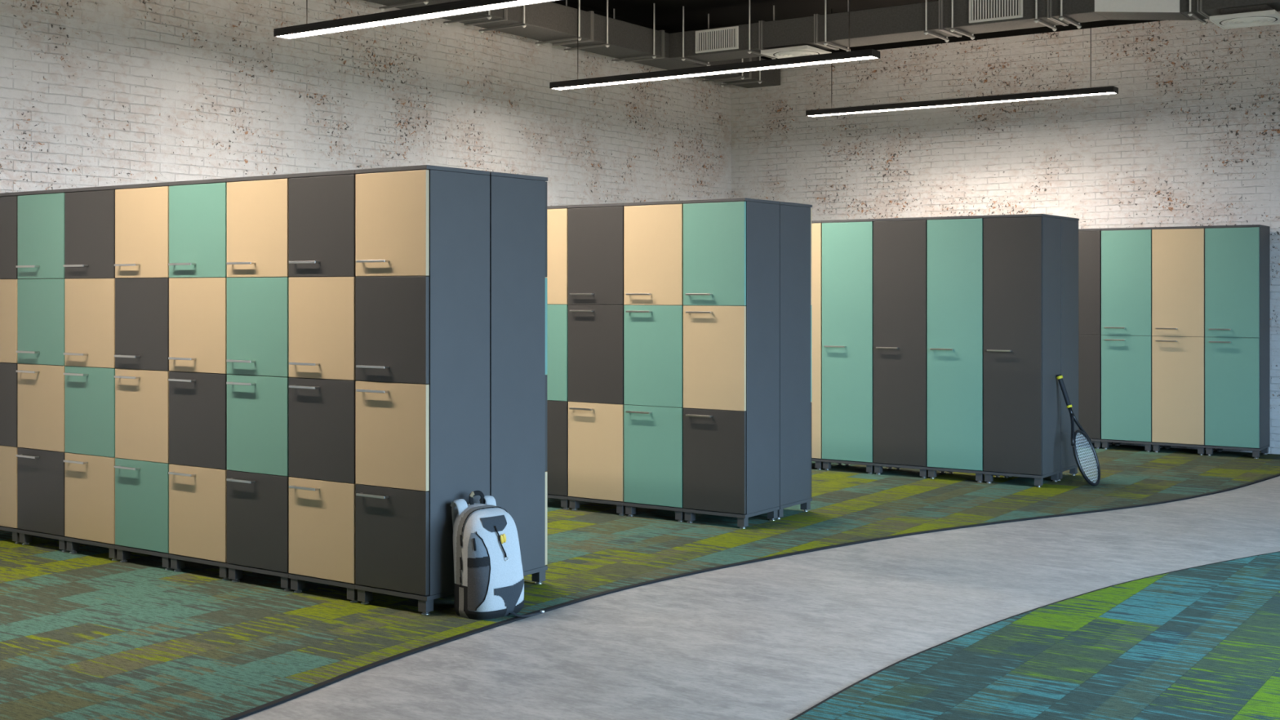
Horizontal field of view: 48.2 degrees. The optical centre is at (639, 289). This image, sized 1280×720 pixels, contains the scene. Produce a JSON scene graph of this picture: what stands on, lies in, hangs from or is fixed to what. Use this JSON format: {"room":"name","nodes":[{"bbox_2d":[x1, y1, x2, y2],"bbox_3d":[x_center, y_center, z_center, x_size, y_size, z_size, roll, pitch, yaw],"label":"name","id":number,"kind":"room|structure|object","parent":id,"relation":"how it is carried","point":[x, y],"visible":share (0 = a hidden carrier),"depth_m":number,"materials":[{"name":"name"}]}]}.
{"room":"locker room","nodes":[
{"label":"locker room","id":0,"kind":"room"},
{"bbox_2d":[0,0,731,205],"bbox_3d":[-3.343,-0.535,8.040,0.200,3.668,15.052,0,0,35],"label":"wall","id":1,"kind":"structure","parent":0,"point":[94,93],"depth_m":9.56,"materials":[{"name":"white brick"}]},
{"bbox_2d":[551,0,677,33],"bbox_3d":[-3.259,-2.280,7.975,0.012,0.177,14.640,0,0,35],"label":"trim","id":2,"kind":"structure","parent":1,"relation":"attached to","point":[562,2],"depth_m":12.39,"materials":[{"name":"metal"}]},
{"bbox_2d":[560,0,938,32],"bbox_3d":[0.369,-2.429,5.484,9.213,0.120,15.052,0,0,35],"label":"ceiling","id":3,"kind":"structure","parent":0,"point":[668,13],"depth_m":12.09,"materials":[{"name":"black paint"}]},
{"bbox_2d":[378,0,428,11],"bbox_3d":[-1.605,-2.140,9.726,0.442,0.457,0.034,0,0,35],"label":"hanger","id":4,"kind":"object","parent":3,"relation":"hanging from","point":[381,8],"visible":1,"depth_m":9.71,"materials":[{"name":"metal"}]},
{"bbox_2d":[363,0,780,88],"bbox_3d":[-1.312,-2.055,10.153,0.387,0.232,8.838,0,0,35],"label":"air duct","id":5,"kind":"object","parent":4,"relation":"hanging from","point":[544,21],"visible":0.77,"depth_m":11.28,"materials":[{"name":"metal"}]},
{"bbox_2d":[273,0,559,39],"bbox_3d":[-1.038,-1.921,7.671,2.590,0.895,0.120,0,0,35],"label":"pendant lamp","id":6,"kind":"object","parent":3,"relation":"hanging from","point":[462,6],"visible":1,"depth_m":7.83,"materials":[{"name":"black metal"}]},
{"bbox_2d":[443,10,492,25],"bbox_3d":[-1.237,-2.140,10.261,0.442,0.457,0.034,0,0,35],"label":"hanger","id":7,"kind":"object","parent":3,"relation":"hanging from","point":[446,22],"visible":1,"depth_m":10.25,"materials":[{"name":"metal"}]},
{"bbox_2d":[479,5,526,33],"bbox_3d":[-1.015,-2.140,10.582,0.442,0.457,0.034,0,0,35],"label":"hanger","id":8,"kind":"object","parent":3,"relation":"hanging from","point":[523,24],"visible":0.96,"depth_m":10.54,"materials":[{"name":"metal"}]},
{"bbox_2d":[535,0,582,45],"bbox_3d":[-0.635,-2.140,11.134,0.442,0.457,0.034,0,0,35],"label":"hanger","id":9,"kind":"object","parent":3,"relation":"hanging from","point":[580,37],"visible":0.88,"depth_m":11.05,"materials":[{"name":"metal"}]},
{"bbox_2d":[564,0,609,52],"bbox_3d":[-0.426,-2.140,11.439,0.442,0.457,0.034,0,0,35],"label":"hanger","id":10,"kind":"object","parent":3,"relation":"hanging from","point":[606,45],"visible":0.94,"depth_m":11.35,"materials":[{"name":"metal"}]},
{"bbox_2d":[611,3,656,62],"bbox_3d":[-0.051,-2.140,11.982,0.442,0.457,0.034,0,0,35],"label":"hanger","id":11,"kind":"object","parent":3,"relation":"hanging from","point":[654,55],"visible":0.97,"depth_m":11.87,"materials":[{"name":"metal"}]},
{"bbox_2d":[680,5,710,66],"bbox_3d":[0.476,-2.140,12.153,0.033,0.457,0.434,0,0,35],"label":"hanger","id":12,"kind":"object","parent":3,"relation":"hanging from","point":[682,58],"visible":0.84,"depth_m":11.98,"materials":[{"name":"metal"}]},
{"bbox_2d":[669,0,1279,63],"bbox_3d":[3.831,-2.055,10.065,8.204,0.232,0.745,0,0,35],"label":"air duct","id":13,"kind":"object","parent":12,"relation":"hanging from","point":[902,23],"visible":0.89,"depth_m":10.86,"materials":[{"name":"metal"}]},
{"bbox_2d":[695,26,738,53],"bbox_3d":[0.634,-2.058,11.815,0.412,0.185,0.017,0,0,35],"label":"vent grille","id":14,"kind":"object","parent":13,"relation":"attached to","point":[727,37],"visible":1,"depth_m":11.81,"materials":[{"name":"white metal"}]},
{"bbox_2d":[760,44,831,58],"bbox_3d":[1.268,-1.922,11.620,0.424,0.054,0.424,0,0,35],"label":"air diffuser","id":15,"kind":"object","parent":13,"relation":"attached to","point":[800,50],"visible":0.83,"depth_m":11.51,"materials":[{"name":"white paint"}]},
{"bbox_2d":[968,0,1022,22],"bbox_3d":[2.598,-2.058,10.462,0.406,0.185,0.017,0,0,35],"label":"vent grille","id":16,"kind":"object","parent":13,"relation":"attached to","point":[980,11],"visible":1,"depth_m":10.47,"materials":[{"name":"white metal"}]},
{"bbox_2d":[1208,4,1279,29],"bbox_3d":[4.254,-1.906,10.014,0.424,0.086,0.424,0,0,35],"label":"air diffuser","id":17,"kind":"object","parent":13,"relation":"attached to","point":[1262,15],"visible":1,"depth_m":9.92,"materials":[{"name":"white paint"}]},
{"bbox_2d":[549,0,879,90],"bbox_3d":[0.436,-1.921,9.838,2.590,0.895,0.120,0,0,35],"label":"pendant lamp","id":18,"kind":"object","parent":3,"relation":"hanging from","point":[868,54],"visible":1,"depth_m":9.75,"materials":[{"name":"black metal"}]},
{"bbox_2d":[702,58,744,83],"bbox_3d":[0.765,-2.140,13.168,0.442,0.457,0.034,0,0,35],"label":"hanger","id":19,"kind":"object","parent":3,"relation":"hanging from","point":[704,81],"visible":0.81,"depth_m":13.16,"materials":[{"name":"metal"}]},
{"bbox_2d":[720,56,761,87],"bbox_3d":[0.947,-2.140,13.432,0.442,0.457,0.034,0,0,35],"label":"hanger","id":20,"kind":"object","parent":3,"relation":"hanging from","point":[722,85],"visible":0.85,"depth_m":13.38,"materials":[{"name":"metal"}]},
{"bbox_2d":[747,0,775,58],"bbox_3d":[1.003,-2.140,11.790,0.033,0.457,0.434,0,0,35],"label":"hanger","id":21,"kind":"object","parent":3,"relation":"hanging from","point":[749,51],"visible":0.78,"depth_m":11.62,"materials":[{"name":"metal"}]},
{"bbox_2d":[823,0,850,51],"bbox_3d":[1.570,-2.140,11.400,0.033,0.457,0.434,0,0,35],"label":"hanger","id":22,"kind":"object","parent":3,"relation":"hanging from","point":[825,42],"visible":0.8,"depth_m":11.23,"materials":[{"name":"metal"}]},
{"bbox_2d":[924,0,949,42],"bbox_3d":[2.264,-2.140,10.923,0.033,0.457,0.434,0,0,35],"label":"hanger","id":23,"kind":"object","parent":3,"relation":"hanging from","point":[946,39],"visible":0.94,"depth_m":10.77,"materials":[{"name":"metal"}]},
{"bbox_2d":[805,8,1118,117],"bbox_3d":[2.511,-1.921,11.493,2.590,0.895,0.120,0,0,35],"label":"pendant lamp","id":24,"kind":"object","parent":3,"relation":"hanging from","point":[1112,90],"visible":0.98,"depth_m":11.38,"materials":[{"name":"black metal"}]},
{"bbox_2d":[950,0,974,39],"bbox_3d":[2.435,-2.140,10.805,0.033,0.457,0.434,0,0,35],"label":"hanger","id":25,"kind":"object","parent":3,"relation":"hanging from","point":[952,29],"visible":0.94,"depth_m":10.67,"materials":[{"name":"metal"}]},
{"bbox_2d":[1034,0,1057,31],"bbox_3d":[2.959,-2.140,10.444,0.033,0.457,0.434,0,0,35],"label":"hanger","id":26,"kind":"object","parent":3,"relation":"hanging from","point":[1036,20],"visible":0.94,"depth_m":10.31,"materials":[{"name":"metal"}]},
{"bbox_2d":[1058,0,1081,28],"bbox_3d":[3.108,-2.140,10.341,0.033,0.457,0.434,0,0,35],"label":"hanger","id":27,"kind":"object","parent":3,"relation":"hanging from","point":[1078,25],"visible":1,"depth_m":10.27,"materials":[{"name":"metal"}]},
{"bbox_2d":[1187,0,1206,25],"bbox_3d":[3.967,-2.140,10.193,0.033,0.457,0.434,0,0,35],"label":"hanger","id":28,"kind":"object","parent":3,"relation":"hanging from","point":[1190,14],"visible":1,"depth_m":10.13,"materials":[{"name":"metal"}]},
{"bbox_2d":[238,475,1279,719],"bbox_3d":[0.369,1.374,5.484,9.213,0.150,15.052,0,0,35],"label":"floor","id":29,"kind":"structure","parent":0,"point":[775,638],"depth_m":5.54,"materials":[{"name":"concrete"}]},
{"bbox_2d":[0,442,1279,719],"bbox_3d":[-1.058,1.295,6.497,5.311,0.008,14.602,0,0,35],"label":"carpet","id":30,"kind":"object","parent":29,"relation":"on","point":[85,634],"visible":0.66,"depth_m":6.12,"materials":[{"name":"green carpet"}]},
{"bbox_2d":[0,191,22,543],"bbox_3d":[-3.212,0.400,7.490,0.399,1.781,0.412,0,0,35],"label":"locker","id":31,"kind":"object","parent":30,"relation":"on","point":[9,278],"visible":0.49,"depth_m":7.27,"materials":[{"name":"metal"}]},
{"bbox_2d":[16,188,69,551],"bbox_3d":[-2.882,0.400,7.263,0.399,1.781,0.412,0,0,35],"label":"locker","id":32,"kind":"object","parent":30,"relation":"on","point":[41,213],"visible":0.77,"depth_m":7.11,"materials":[{"name":"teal laminate"}]},
{"bbox_2d":[63,185,119,560],"bbox_3d":[-2.553,0.400,7.037,0.399,1.781,0.412,0,0,35],"label":"locker","id":33,"kind":"object","parent":30,"relation":"on","point":[89,353],"visible":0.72,"depth_m":6.88,"materials":[{"name":"beige metal"}]},
{"bbox_2d":[114,182,173,570],"bbox_3d":[-2.223,0.400,6.810,0.399,1.781,0.412,0,0,35],"label":"locker","id":34,"kind":"object","parent":30,"relation":"on","point":[141,356],"visible":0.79,"depth_m":6.65,"materials":[{"name":"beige laminate"}]},
{"bbox_2d":[168,177,230,580],"bbox_3d":[-1.894,0.400,6.583,0.399,1.781,0.412,0,0,35],"label":"locker","id":35,"kind":"object","parent":30,"relation":"on","point":[197,357],"visible":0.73,"depth_m":6.43,"materials":[{"name":"beige metal"}]},
{"bbox_2d":[226,173,292,591],"bbox_3d":[-1.564,0.400,6.356,0.399,1.781,0.412,0,0,35],"label":"locker","id":36,"kind":"object","parent":30,"relation":"on","point":[257,263],"visible":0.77,"depth_m":6.20,"materials":[{"name":"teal laminate"}]},
{"bbox_2d":[288,169,358,602],"bbox_3d":[-1.235,0.400,6.129,0.399,1.781,0.412,0,0,35],"label":"locker","id":37,"kind":"object","parent":30,"relation":"on","point":[322,380],"visible":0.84,"depth_m":5.97,"materials":[{"name":"beige laminate"}]},
{"bbox_2d":[355,164,489,615],"bbox_3d":[-0.905,0.400,5.902,0.399,1.781,0.412,0,0,35],"label":"locker","id":38,"kind":"object","parent":30,"relation":"on","point":[423,231],"visible":0.88,"depth_m":5.75,"materials":[{"name":"grey metal"}]},
{"bbox_2d":[450,490,544,619],"bbox_3d":[-0.582,1.053,5.701,0.306,0.476,0.279,0,0,45],"label":"backpack","id":39,"kind":"object","parent":30,"relation":"on","point":[489,580],"visible":1,"depth_m":5.63,"materials":[{"name":"grey fabric"}]},
{"bbox_2d":[489,171,547,584],"bbox_3d":[-0.667,0.400,6.248,0.399,1.781,0.412,0,0,35],"label":"locker","id":40,"kind":"object","parent":30,"relation":"on","point":[517,202],"visible":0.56,"depth_m":6.13,"materials":[{"name":"grey laminate"}]},
{"bbox_2d":[545,204,569,509],"bbox_3d":[-0.489,0.400,8.623,0.399,1.781,0.412,0,0,35],"label":"locker","id":41,"kind":"object","parent":30,"relation":"on","point":[557,277],"visible":0.3,"depth_m":8.41,"materials":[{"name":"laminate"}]},
{"bbox_2d":[567,203,625,515],"bbox_3d":[-0.160,0.400,8.396,0.399,1.781,0.412,0,0,35],"label":"locker","id":42,"kind":"object","parent":30,"relation":"on","point":[596,304],"visible":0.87,"depth_m":8.24,"materials":[{"name":"beige laminate"}]},
{"bbox_2d":[623,200,685,522],"bbox_3d":[0.170,0.400,8.169,0.399,1.781,0.412,0,0,35],"label":"locker","id":43,"kind":"object","parent":30,"relation":"on","point":[653,231],"visible":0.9,"depth_m":8.02,"materials":[{"name":"green laminate"}]},
{"bbox_2d":[682,197,779,528],"bbox_3d":[0.499,0.400,7.942,0.399,1.781,0.412,0,0,35],"label":"locker","id":44,"kind":"object","parent":30,"relation":"on","point":[731,246],"visible":1,"depth_m":7.80,"materials":[{"name":"grey laminate"}]},
{"bbox_2d":[774,201,812,519],"bbox_3d":[0.738,0.400,8.289,0.399,1.781,0.412,0,0,35],"label":"locker","id":45,"kind":"object","parent":30,"relation":"on","point":[795,219],"visible":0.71,"depth_m":8.14,"materials":[{"name":"grey metal"}]},
{"bbox_2d":[810,220,842,470],"bbox_3d":[1.228,0.400,10.466,0.399,1.781,0.412,0,0,35],"label":"locker","id":46,"kind":"object","parent":30,"relation":"on","point":[816,225],"visible":0.3,"depth_m":10.23,"materials":[{"name":"beige laminate"}]},
{"bbox_2d":[821,218,892,474],"bbox_3d":[1.557,0.400,10.239,0.399,1.781,0.412,0,0,35],"label":"locker","id":47,"kind":"object","parent":30,"relation":"on","point":[847,245],"visible":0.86,"depth_m":10.08,"materials":[{"name":"green metal"}]},
{"bbox_2d":[872,217,945,478],"bbox_3d":[1.886,0.400,10.012,0.399,1.781,0.412,0,0,35],"label":"locker","id":48,"kind":"object","parent":30,"relation":"on","point":[900,244],"visible":0.86,"depth_m":9.85,"materials":[{"name":"grey laminate"}]},
{"bbox_2d":[926,215,1000,482],"bbox_3d":[2.216,0.400,9.785,0.399,1.781,0.412,0,0,35],"label":"locker","id":49,"kind":"object","parent":30,"relation":"on","point":[955,244],"visible":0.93,"depth_m":9.63,"materials":[{"name":"green laminate"}]},
{"bbox_2d":[982,213,1061,487],"bbox_3d":[2.545,0.400,9.558,0.399,1.781,0.412,0,0,35],"label":"locker","id":50,"kind":"object","parent":30,"relation":"on","point":[1022,253],"visible":1,"depth_m":9.42,"materials":[{"name":"grey laminate"}]},
{"bbox_2d":[1008,216,1079,480],"bbox_3d":[2.784,0.400,9.904,0.399,1.781,0.412,0,0,35],"label":"locker","id":51,"kind":"object","parent":30,"relation":"on","point":[1069,225],"visible":0.36,"depth_m":9.77,"materials":[{"name":"grey metal"}]},
{"bbox_2d":[1056,373,1100,485],"bbox_3d":[2.896,0.927,9.422,0.279,0.725,0.213,0,0,7],"label":"tennis racket","id":52,"kind":"object","parent":30,"relation":"on","point":[1060,377],"visible":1,"depth_m":9.44,"materials":[{"name":"black plastic"}]},
{"bbox_2d":[1078,228,1113,448],"bbox_3d":[3.653,0.400,11.814,0.399,1.781,0.412,0,0,35],"label":"locker","id":53,"kind":"object","parent":30,"relation":"on","point":[1089,239],"visible":0.23,"depth_m":11.60,"materials":[{"name":"grey metal"}]},
{"bbox_2d":[1100,226,1163,452],"bbox_3d":[3.982,0.400,11.587,0.399,1.781,0.412,0,0,35],"label":"locker","id":54,"kind":"object","parent":30,"relation":"on","point":[1126,335],"visible":0.87,"depth_m":11.43,"materials":[{"name":"green laminate"}]},
{"bbox_2d":[1151,226,1214,455],"bbox_3d":[4.312,0.400,11.360,0.399,1.781,0.412,0,0,35],"label":"locker","id":55,"kind":"object","parent":30,"relation":"on","point":[1178,253],"visible":0.84,"depth_m":11.21,"materials":[{"name":"beige laminate"}]},
{"bbox_2d":[1204,224,1270,458],"bbox_3d":[4.641,0.400,11.133,0.399,1.781,0.412,0,0,35],"label":"locker","id":56,"kind":"object","parent":30,"relation":"on","point":[1237,257],"visible":1,"depth_m":11.00,"materials":[{"name":"green laminate"}]},
{"bbox_2d":[790,551,1279,719],"bbox_3d":[2.316,1.295,3.790,3.680,0.008,13.970,0,0,35],"label":"carpet","id":57,"kind":"object","parent":29,"relation":"on","point":[1200,642],"visible":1,"depth_m":4.96,"materials":[{"name":"blue carpet"}]},
{"bbox_2d":[731,11,1279,454],"bbox_3d":[4.662,-0.535,11.544,9.013,3.668,0.200,0,0,35],"label":"wall","id":58,"kind":"structure","parent":0,"point":[1189,135],"depth_m":12.27,"materials":[{"name":"white brick"}]},
{"bbox_2d":[760,19,1161,59],"bbox_3d":[4.520,-2.280,11.513,8.813,0.177,0.012,0,0,35],"label":"trim","id":59,"kind":"structure","parent":58,"relation":"attached to","point":[1108,22],"depth_m":12.49,"materials":[{"name":"metal"}]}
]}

